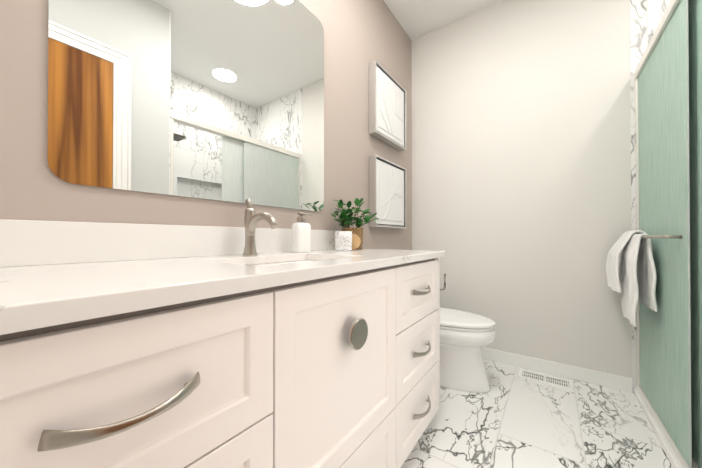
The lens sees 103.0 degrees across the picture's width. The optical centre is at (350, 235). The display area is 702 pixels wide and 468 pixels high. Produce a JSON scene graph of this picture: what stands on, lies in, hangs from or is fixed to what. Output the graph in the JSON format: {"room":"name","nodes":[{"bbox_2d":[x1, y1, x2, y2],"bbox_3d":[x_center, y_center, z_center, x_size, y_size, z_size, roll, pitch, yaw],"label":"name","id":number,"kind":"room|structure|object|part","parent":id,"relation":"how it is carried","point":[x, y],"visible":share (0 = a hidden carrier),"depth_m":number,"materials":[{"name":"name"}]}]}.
{"room":"bathroom","nodes":[
{"label":"bathroom","id":0,"kind":"room"},
{"bbox_2d":[0,0,411,249],"bbox_3d":[-0.363,-0.445,1.445,0.100,2.890,3.300,0,0,36],"label":"wall","id":1,"kind":"structure","parent":0,"point":[360,36],"depth_m":1.16,"materials":[{"name":"beige paint"}]},
{"bbox_2d":[0,219,337,265],"bbox_3d":[-0.472,0.021,1.185,0.020,0.115,1.630,0,0,36],"label":"backsplash","id":2,"kind":"structure","parent":1,"relation":"attached to","point":[22,242],"depth_m":0.84,"materials":[{"name":"white stone"}]},
{"bbox_2d":[47,0,323,210],"bbox_3d":[-0.481,-0.692,1.187,0.006,1.100,1.100,0,0,36],"label":"mirror","id":3,"kind":"object","parent":1,"relation":"attached to","point":[221,100],"visible":1,"depth_m":1.03,"materials":[{"name":"white mirror"}]},
{"bbox_2d":[369,155,405,228],"bbox_3d":[0.307,-0.325,2.237,0.058,0.520,0.520,0,0,36],"label":"framed artwork","id":4,"kind":"object","parent":1,"relation":"attached to","point":[387,191],"visible":1,"depth_m":2.16,"materials":[{"name":"white paper"}]},
{"bbox_2d":[369,60,405,150],"bbox_3d":[0.307,-1.010,2.242,0.058,0.520,0.520,0,0,36],"label":"framed artwork","id":5,"kind":"object","parent":1,"relation":"attached to","point":[387,107],"visible":1,"depth_m":2.16,"materials":[{"name":"white paper"}]},
{"bbox_2d":[383,0,501,39],"bbox_3d":[0.717,-1.935,0.678,2.760,0.080,3.300,0,0,36],"label":"ceiling","id":6,"kind":"structure","parent":0,"point":[416,18],"depth_m":2.34,"materials":[{"name":"white paint"}]},
{"bbox_2d":[412,0,631,377],"bbox_3d":[1.222,-0.440,2.276,1.503,2.890,0.100,0,0,36],"label":"wall","id":7,"kind":"structure","parent":0,"point":[521,163],"depth_m":2.11,"materials":[{"name":"white paint"}]},
{"bbox_2d":[481,347,632,392],"bbox_3d":[1.188,0.960,2.221,1.503,0.090,0.016,0,0,36],"label":"baseboard","id":8,"kind":"structure","parent":7,"relation":"attached to","point":[618,382],"depth_m":1.98,"materials":[{"name":"white wood"}]},
{"bbox_2d":[630,0,669,386],"bbox_3d":[2.301,-0.445,1.499,1.157,2.890,0.103,0,0,36],"label":"wall tile","id":9,"kind":"structure","parent":7,"relation":"attached to","point":[646,16],"depth_m":1.78,"materials":[{"name":"white tile"}]},
{"bbox_2d":[401,358,672,467],"bbox_3d":[0.717,1.035,0.659,2.760,0.080,3.300,0,0,36],"label":"floor","id":10,"kind":"structure","parent":0,"point":[510,419],"depth_m":1.44,"materials":[{"name":"tile"}]},
{"bbox_2d":[0,254,445,467],"bbox_3d":[-0.189,0.553,1.047,0.633,0.888,1.738,0,0,36],"label":"bathroom vanity","id":11,"kind":"object","parent":10,"relation":"on","point":[128,345],"depth_m":0.54,"materials":[{"name":"white wood"}]},
{"bbox_2d":[0,250,443,321],"bbox_3d":[-0.227,0.092,1.008,0.623,0.030,1.630,0,0,36],"label":"countertop","id":12,"kind":"structure","parent":11,"relation":"on","point":[53,287],"depth_m":0.52,"materials":[{"name":"white stone"}]},
{"bbox_2d":[240,198,279,253],"bbox_3d":[-0.354,-0.038,1.091,0.195,0.232,0.057,0,0,36],"label":"faucet","id":13,"kind":"object","parent":12,"relation":"on","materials":[{"name":"silver metal"}]},
{"bbox_2d":[256,258,299,261],"bbox_3d":[-0.216,0.171,0.991,0.327,0.152,0.493,0,0,36],"label":"sink","id":14,"kind":"object","parent":12,"relation":"in","point":[257,259],"depth_m":1.14,"materials":[{"name":"white ceramic"}]},
{"bbox_2d":[292,212,310,252],"bbox_3d":[-0.235,-0.018,1.355,0.060,0.194,0.103,0,0,36],"label":"soap dispenser","id":15,"kind":"object","parent":12,"relation":"on","point":[301,235],"visible":1,"depth_m":1.32,"materials":[{"name":"white ceramic"}]},
{"bbox_2d":[335,231,351,250],"bbox_3d":[-0.040,0.028,1.506,0.094,0.104,0.094,0,0,36],"label":"candle","id":16,"kind":"object","parent":12,"relation":"on","point":[343,240],"visible":0.98,"depth_m":1.46,"materials":[{"name":"stone"}]},
{"bbox_2d":[331,198,378,249],"bbox_3d":[0.042,-0.069,1.688,0.230,0.300,0.438,0,0,36],"label":"potted plant","id":17,"kind":"object","parent":12,"relation":"on","point":[349,218],"visible":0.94,"depth_m":1.65,"materials":[{"name":"green plant"}]},
{"bbox_2d":[352,234,360,249],"bbox_3d":[0.009,0.033,1.555,0.092,0.092,0.008,0,-16,16],"label":"lid","id":18,"kind":"object","parent":12,"relation":"on","point":[356,241],"visible":0.67,"depth_m":1.54,"materials":[{"name":"brown wood"}]},
{"bbox_3d":[0.016,0.291,0.834,0.030,0.092,0.092,0,0,36],"label":"knob","id":19,"kind":"part","parent":11,"relation":"part of","materials":[{"name":"silver metal"}]},
{"bbox_3d":[0.421,0.259,1.584,0.218,0.096,0.064,0,0,36],"label":"holder arm","id":20,"kind":"part","parent":11,"relation":"part of"},
{"bbox_2d":[440,307,495,392],"bbox_3d":[0.606,0.584,2.017,0.792,0.840,0.444,0,0,36],"label":"toilet","id":21,"kind":"object","parent":10,"relation":"on","point":[465,337],"visible":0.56,"depth_m":1.81,"materials":[{"name":"white ceramic"}]},
{"bbox_3d":[0.683,0.577,1.962,0.598,0.042,0.398,0,0,36],"label":"seat","id":22,"kind":"part","parent":21,"relation":"part of","materials":[{"name":"white ceramic"}]},
{"bbox_2d":[518,369,573,390],"bbox_3d":[1.358,1.000,1.954,0.310,0.006,0.140,0,0,36],"label":"floor vent","id":23,"kind":"object","parent":10,"relation":"in","point":[547,379],"visible":1,"depth_m":1.94,"materials":[{"name":"grey metal"}]},
{"bbox_2d":[633,386,682,467],"bbox_3d":[1.752,0.974,0.899,0.951,0.045,1.495,0,0,36],"label":"shower curb","id":24,"kind":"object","parent":10,"relation":"on","point":[675,462],"depth_m":1.37,"materials":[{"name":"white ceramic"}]},
{"bbox_2d":[606,0,701,467],"bbox_3d":[1.348,-0.052,1.196,0.225,2.010,1.493,0,0,36],"label":"shower door","id":25,"kind":"structure","parent":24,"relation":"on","point":[661,268],"depth_m":1.29,"materials":[{"name":"green glass"}]},
{"bbox_2d":[606,230,645,292],"bbox_3d":[1.641,0.164,1.658,0.165,0.396,0.335,0,0,36],"label":"towel","id":26,"kind":"object","parent":25,"relation":"hanging from","point":[625,242],"depth_m":1.60,"materials":[{"name":"white fabric"}]},
{"bbox_2d":[620,234,657,326],"bbox_3d":[1.580,0.228,1.546,0.098,0.488,0.343,0,0,36],"label":"towel","id":27,"kind":"object","parent":25,"relation":"hanging from","point":[639,261],"depth_m":1.49,"materials":[{"name":"white fabric"}]},
{"bbox_3d":[1.587,-0.031,1.438,0.006,1.930,0.768,0,0,36],"label":"glass","id":28,"kind":"part","parent":25,"relation":"part of","materials":[{"name":"green glass"}]},
{"bbox_3d":[1.408,-0.052,1.153,0.078,2.010,1.493,0,0,36],"label":"frame","id":29,"kind":"part","parent":25,"relation":"part of","materials":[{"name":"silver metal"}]},
{"bbox_3d":[1.495,-0.032,1.253,0.006,1.930,0.800,0,0,36],"label":"glass","id":30,"kind":"part","parent":25,"relation":"part of","materials":[{"name":"green glass"}]}
]}

